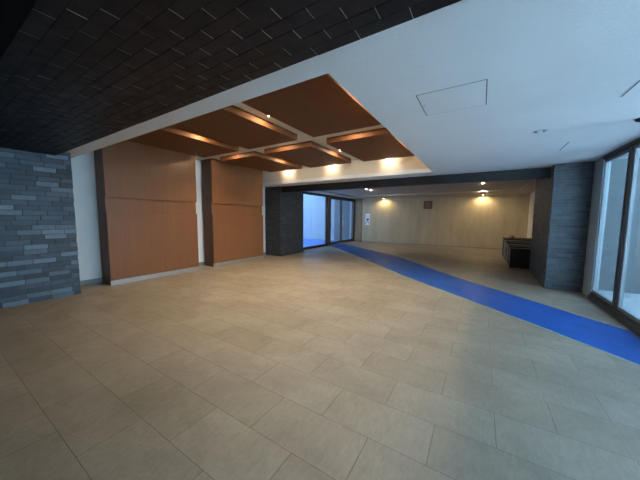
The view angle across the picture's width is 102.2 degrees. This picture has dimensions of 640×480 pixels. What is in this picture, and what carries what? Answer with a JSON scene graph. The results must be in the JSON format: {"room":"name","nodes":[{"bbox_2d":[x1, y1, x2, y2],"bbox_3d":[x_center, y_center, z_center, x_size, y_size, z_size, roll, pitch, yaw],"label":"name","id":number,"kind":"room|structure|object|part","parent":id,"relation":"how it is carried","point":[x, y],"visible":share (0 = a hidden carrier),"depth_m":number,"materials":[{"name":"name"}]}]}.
{"room":"lobby","nodes":[
{"label":"lobby","id":0,"kind":"room"},
{"bbox_2d":[0,147,80,308],"bbox_3d":[-5.942,-0.393,2.792,0.173,3.200,4.900,4,6,32],"label":"wall","id":1,"kind":"structure","parent":0,"point":[39,261],"depth_m":4.42,"materials":[{"name":"stone"}]},
{"bbox_2d":[71,151,265,280],"bbox_3d":[-3.362,-0.879,8.291,0.100,3.240,7.600,4,6,32],"label":"wall","id":2,"kind":"structure","parent":0,"point":[83,166],"depth_m":5.60,"materials":[{"name":"white paint"}]},
{"bbox_2d":[80,252,264,285],"bbox_3d":[-3.695,0.735,7.807,0.014,0.105,5.780,4,6,32],"label":"baseboard","id":3,"kind":"structure","parent":2,"relation":"attached to","point":[96,280],"depth_m":5.70,"materials":[{"name":"grey"}]},
{"bbox_2d":[263,155,427,182],"bbox_3d":[-1.126,-1.925,5.785,6.220,0.521,5.349,4,6,32],"label":"trim","id":4,"kind":"structure","parent":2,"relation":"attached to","point":[357,166],"depth_m":7.57,"materials":[{"name":"beige paint"}]},
{"bbox_2d":[0,0,461,155],"bbox_3d":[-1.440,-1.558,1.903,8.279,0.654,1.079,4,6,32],"label":"ceiling","id":5,"kind":"structure","parent":0,"point":[74,73],"depth_m":1.63,"materials":[{"name":"black tile"}]},
{"bbox_2d":[265,186,302,255],"bbox_3d":[-1.430,-0.766,10.587,0.763,2.639,1.510,4,6,32],"label":"pillar","id":6,"kind":"structure","parent":0,"point":[283,211],"depth_m":10.07,"materials":[{"name":"grey brick"}]},
{"bbox_2d":[195,102,384,165],"bbox_3d":[-1.124,-2.214,5.759,6.220,0.060,5.350,4,6,32],"label":"ceiling","id":7,"kind":"structure","parent":0,"point":[301,137],"depth_m":5.40,"materials":[{"name":"beige paint"}]},
{"bbox_2d":[126,126,238,157],"bbox_3d":[-3.029,-2.124,5.603,1.340,0.117,2.040,4,6,32],"label":"board","id":8,"kind":"object","parent":7,"relation":"attached to","point":[171,138],"visible":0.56,"depth_m":5.49,"materials":[{"name":"brown wood"}]},
{"bbox_2d":[170,105,296,148],"bbox_3d":[-1.588,-2.034,4.711,1.394,0.117,2.040,4,6,32],"label":"board","id":9,"kind":"object","parent":7,"relation":"attached to","point":[233,125],"visible":0.56,"depth_m":4.58,"materials":[{"name":"brown wood"}]},
{"bbox_2d":[220,151,301,171],"bbox_3d":[-1.686,-2.304,7.752,1.340,0.117,2.040,4,6,32],"label":"board","id":10,"kind":"object","parent":7,"relation":"attached to","point":[253,159],"visible":0.94,"depth_m":7.38,"materials":[{"name":"brown wood"}]},
{"bbox_2d":[264,141,350,167],"bbox_3d":[-0.246,-2.214,6.860,1.394,0.117,2.040,4,6,32],"label":"board","id":11,"kind":"object","parent":7,"relation":"attached to","point":[310,154],"visible":1,"depth_m":6.48,"materials":[{"name":"brown wood"}]},
{"bbox_2d":[241,73,380,136],"bbox_3d":[-0.096,-1.941,3.786,1.350,0.117,2.040,4,6,32],"label":"board","id":12,"kind":"object","parent":7,"relation":"attached to","point":[317,106],"visible":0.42,"depth_m":3.65,"materials":[{"name":"brown wood"}]},
{"bbox_2d":[326,128,413,161],"bbox_3d":[1.247,-2.121,5.935,1.350,0.117,2.040,4,6,32],"label":"board","id":13,"kind":"object","parent":7,"relation":"attached to","point":[376,144],"visible":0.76,"depth_m":5.54,"materials":[{"name":"brown wood"}]},
{"bbox_2d":[0,241,639,479],"bbox_3d":[0.866,0.987,6.628,9.224,0.120,18.590,4,6,32],"label":"floor","id":14,"kind":"structure","parent":0,"point":[325,362],"depth_m":2.39,"materials":[{"name":"tile"}]},
{"bbox_2d":[94,140,198,285],"bbox_3d":[-4.157,-0.675,6.399,0.559,3.155,2.034,4,6,32],"label":"wood wall panel","id":15,"kind":"object","parent":14,"relation":"on","point":[147,198],"visible":0.87,"depth_m":6.01,"materials":[{"name":"brown wood"}]},
{"bbox_3d":[-3.954,0.858,6.401,0.054,0.103,2.034,4,6,32],"label":"kick plate","id":16,"kind":"part","parent":15,"relation":"part of","materials":[{"name":"metal"}]},
{"bbox_2d":[201,158,263,266],"bbox_3d":[-2.818,-0.855,8.542,0.559,3.155,2.049,4,6,32],"label":"wood wall panel","id":17,"kind":"object","parent":14,"relation":"on","point":[232,193],"visible":0.93,"depth_m":8.09,"materials":[{"name":"brown wood"}]},
{"bbox_3d":[-2.616,0.679,8.543,0.054,0.103,2.049,4,6,32],"label":"kick plate","id":18,"kind":"part","parent":17,"relation":"part of","materials":[{"name":"metal"}]},
{"bbox_2d":[331,243,639,365],"bbox_3d":[2.522,0.763,8.583,1.665,0.008,12.844,-1,5,-14],"label":"carpet runner","id":19,"kind":"object","parent":14,"relation":"on","point":[623,344],"visible":0.98,"depth_m":4.29,"materials":[{"name":"blue carpet"}]},
{"bbox_2d":[501,237,530,259],"bbox_3d":[7.359,0.333,9.567,0.951,0.765,1.081,4,6,32],"label":"case","id":20,"kind":"object","parent":14,"relation":"on","point":[505,239],"visible":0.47,"depth_m":9.35,"materials":[{"name":"black laminate"}]},
{"bbox_3d":[7.363,-0.025,9.536,0.950,0.045,1.080,4,6,32],"label":"lid","id":21,"kind":"part","parent":20,"relation":"part of","materials":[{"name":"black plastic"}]},
{"bbox_2d":[504,241,530,262],"bbox_3d":[6.788,0.442,8.656,0.921,0.700,0.801,4,6,32],"label":"case","id":22,"kind":"object","parent":14,"relation":"on","point":[507,243],"visible":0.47,"depth_m":8.69,"materials":[{"name":"black laminate"}]},
{"bbox_3d":[6.792,0.116,8.628,0.920,0.045,0.800,4,6,32],"label":"lid","id":23,"kind":"part","parent":22,"relation":"part of","materials":[{"name":"black plastic"}]},
{"bbox_2d":[506,245,530,268],"bbox_3d":[6.324,0.523,7.925,0.901,0.660,0.701,4,6,32],"label":"case","id":24,"kind":"object","parent":14,"relation":"on","point":[518,256],"visible":0.57,"depth_m":7.76,"materials":[{"name":"black laminate"}]},
{"bbox_3d":[6.327,0.217,7.898,0.900,0.045,0.700,4,6,32],"label":"lid","id":25,"kind":"part","parent":24,"relation":"part of","materials":[{"name":"black plastic"}]},
{"bbox_2d":[587,292,639,336],"bbox_3d":[3.131,1.322,1.648,0.125,0.125,7.690,4,6,32],"label":"trim","id":26,"kind":"structure","parent":14,"relation":"on","point":[632,325],"depth_m":3.90,"materials":[{"name":"black metal"}]},
{"bbox_2d":[592,147,639,307],"bbox_3d":[4.894,-0.189,4.327,0.090,2.440,1.040,4,6,32],"label":"window","id":27,"kind":"structure","parent":26,"relation":"on","point":[614,301],"depth_m":3.99,"materials":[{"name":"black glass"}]},
{"bbox_2d":[617,144,639,323],"bbox_3d":[4.252,-0.103,3.299,0.090,2.440,1.340,4,6,32],"label":"window","id":28,"kind":"structure","parent":26,"relation":"on","point":[637,148],"depth_m":3.83,"materials":[{"name":"glass"}]},
{"bbox_2d":[67,0,639,198],"bbox_3d":[2.177,-1.913,8.338,9.144,0.100,13.700,4,6,32],"label":"ceiling","id":29,"kind":"structure","parent":0,"point":[564,68],"depth_m":2.24,"materials":[{"name":"white paint"}]},
{"bbox_2d":[416,79,487,115],"bbox_3d":[1.281,-1.353,2.500,0.564,0.009,0.558,4,6,32],"label":"access hatch","id":30,"kind":"object","parent":29,"relation":"attached to","point":[473,94],"visible":1,"depth_m":2.46,"materials":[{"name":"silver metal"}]},
{"bbox_2d":[532,129,547,133],"bbox_3d":[2.869,-1.408,3.372,0.167,0.020,0.167,4,6,32],"label":"recessed light","id":31,"kind":"object","parent":29,"relation":"in","point":[541,130],"visible":1,"depth_m":3.36,"materials":[{"name":"silver metal"}]},
{"bbox_2d":[602,138,639,159],"bbox_3d":[3.148,-1.206,1.426,0.110,0.071,7.690,4,6,32],"label":"trim","id":32,"kind":"structure","parent":29,"relation":"attached to","point":[636,142],"depth_m":4.07,"materials":[{"name":"brown metal"}]},
{"bbox_2d":[620,79,639,96],"bbox_3d":[2.669,-1.315,2.189,0.024,0.005,0.510,4,6,32],"label":"ceiling vent","id":33,"kind":"object","parent":29,"relation":"in","point":[638,81],"visible":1,"depth_m":2.25,"materials":[{"name":"white metal"}]},
{"bbox_2d":[281,167,550,192],"bbox_3d":[1.833,-1.985,7.767,8.934,0.785,0.160,4,6,32],"label":"beam","id":34,"kind":"structure","parent":0,"point":[532,173],"depth_m":6.95,"materials":[{"name":"paint"}]},
{"bbox_2d":[361,194,529,248],"bbox_3d":[5.888,-1.333,14.236,8.984,3.240,0.120,4,6,32],"label":"wall","id":35,"kind":"structure","parent":0,"point":[483,221],"depth_m":13.60,"materials":[{"name":"beige paint"}]},
{"bbox_2d":[352,201,354,240],"bbox_3d":[2.134,-1.210,16.455,0.130,2.545,0.110,4,6,32],"label":"trim","id":36,"kind":"structure","parent":35,"relation":"attached to","point":[354,201],"depth_m":16.38,"materials":[{"name":"brown metal"}]},
{"bbox_2d":[354,199,361,240],"bbox_3d":[2.409,-1.242,16.316,0.480,2.638,0.050,4,6,32],"label":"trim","id":37,"kind":"structure","parent":35,"relation":"attached to","point":[358,202],"depth_m":16.29,"materials":[{"name":"beige wood"}]},
{"bbox_2d":[365,214,369,224],"bbox_3d":[2.955,-1.275,15.987,0.300,0.700,0.024,4,6,32],"label":"notice","id":38,"kind":"object","parent":35,"relation":"attached to","point":[367,217],"visible":1,"depth_m":15.98,"materials":[{"name":"white paper"}]},
{"bbox_2d":[424,201,431,208],"bbox_3d":[5.888,-1.913,14.096,0.430,0.430,0.034,4,6,32],"label":"wall plaque","id":39,"kind":"object","parent":35,"relation":"attached to","point":[427,204],"visible":1,"depth_m":14.08,"materials":[{"name":"brown"}]},
{"bbox_3d":[5.891,-1.914,14.101,0.308,0.308,0.021,4,6,32],"label":"panel","id":40,"kind":"part","parent":39,"relation":"part of","materials":[{"name":"brown"}]},
{"bbox_2d":[364,241,501,249],"bbox_3d":[6.091,0.276,14.166,8.194,0.050,0.012,4,6,32],"label":"baseboard","id":41,"kind":"structure","parent":35,"relation":"attached to","point":[364,241],"depth_m":14.00,"materials":[{"name":"beige wood"}]},
{"bbox_2d":[527,173,593,275],"bbox_3d":[7.533,-0.813,8.495,0.099,3.240,7.929,4,6,32],"label":"wall","id":42,"kind":"structure","parent":0,"point":[532,195],"depth_m":11.28,"materials":[{"name":"beige paint"}]},
{"bbox_2d":[582,158,610,295],"bbox_3d":[5.313,-0.217,4.973,0.100,2.638,0.460,4,6,32],"label":"trim","id":43,"kind":"structure","parent":42,"relation":"attached to","point":[599,167],"depth_m":4.90,"materials":[{"name":"grey paint"}]},
{"bbox_2d":[529,161,594,292],"bbox_3d":[5.690,-0.327,6.241,0.593,2.639,2.180,4,6,32],"label":"pillar","id":44,"kind":"structure","parent":0,"point":[562,202],"depth_m":5.37,"materials":[{"name":"grey stone"}]},
{"label":"outside","id":45,"kind":"structure","parent":0,"visible":0},
{"bbox_2d":[598,290,639,317],"bbox_3d":[10.178,1.117,6.147,7.066,0.090,39.000,4,6,32],"label":"ground","id":46,"kind":"structure","parent":45,"point":[631,302],"depth_m":4.90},
{"bbox_2d":[598,153,639,293],"bbox_3d":[8.110,-0.906,4.315,5.265,4.230,0.200,4,6,32],"label":"wall","id":47,"kind":"structure","parent":46,"relation":"on","point":[618,171],"depth_m":5.39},
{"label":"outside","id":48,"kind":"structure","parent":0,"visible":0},
{"bbox_3d":[-0.756,-0.085,18.786,6.950,0.090,13.000,4,6,32],"label":"ground","id":49,"kind":"structure","parent":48,"visible":0},
{"bbox_2d":[303,238,335,246],"bbox_3d":[-2.430,0.116,15.818,6.250,0.006,5.780,4,6,32],"label":"sheet","id":50,"kind":"object","parent":49,"relation":"on","point":[306,242],"visible":0.07,"depth_m":15.61,"materials":[{"name":"blue plastic"}]},
{"bbox_2d":[303,194,352,239],"bbox_3d":[-2.559,-6.880,15.314,7.220,14.030,6.180,4,6,32],"label":"wall","id":51,"kind":"structure","parent":49,"relation":"on","point":[313,206],"depth_m":17.75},
{"bbox_2d":[303,244,325,249],"bbox_3d":[-0.404,0.346,12.467,0.100,0.110,2.580,4,6,32],"label":"trim","id":52,"kind":"structure","parent":51,"relation":"attached to","point":[320,245],"depth_m":12.59,"materials":[{"name":"brown metal"}]},
{"bbox_2d":[315,195,330,245],"bbox_3d":[-0.278,-0.882,12.546,0.100,2.544,3.020,4,6,32],"label":"window","id":53,"kind":"structure","parent":51,"relation":"in","point":[327,199],"depth_m":13.59,"materials":[{"name":"brown metal"}]},
{"bbox_3d":[-0.278,-0.882,12.546,0.100,2.544,3.020,4,6,32],"label":"frame","id":54,"kind":"part","parent":53,"relation":"part of","materials":[{"name":"brown metal"}]},
{"bbox_2d":[303,192,354,200],"bbox_3d":[0.543,-2.356,13.742,0.120,0.193,6.120,4,6,32],"label":"trim","id":55,"kind":"structure","parent":51,"relation":"attached to","point":[307,193],"depth_m":13.26,"materials":[{"name":"brown metal"}]},
{"bbox_2d":[330,198,340,244],"bbox_3d":[0.871,-1.038,14.351,0.085,2.525,1.250,4,6,32],"label":"door","id":56,"kind":"structure","parent":51,"relation":"in","point":[339,241],"depth_m":14.73,"materials":[{"name":"brown metal"}]},
{"bbox_2d":[341,199,353,242],"bbox_3d":[1.687,-1.148,15.659,0.085,2.525,1.720,4,6,32],"label":"door","id":57,"kind":"structure","parent":51,"relation":"in","point":[347,240],"depth_m":15.75,"materials":[{"name":"brown metal"}]},
{"bbox_2d":[334,200,349,240],"bbox_3d":[1.466,-1.638,16.784,1.085,3.390,0.180,4,6,32],"label":"wall","id":58,"kind":"structure","parent":49,"relation":"on","point":[345,204],"depth_m":16.69,"materials":[{"name":"stone"}]}
]}

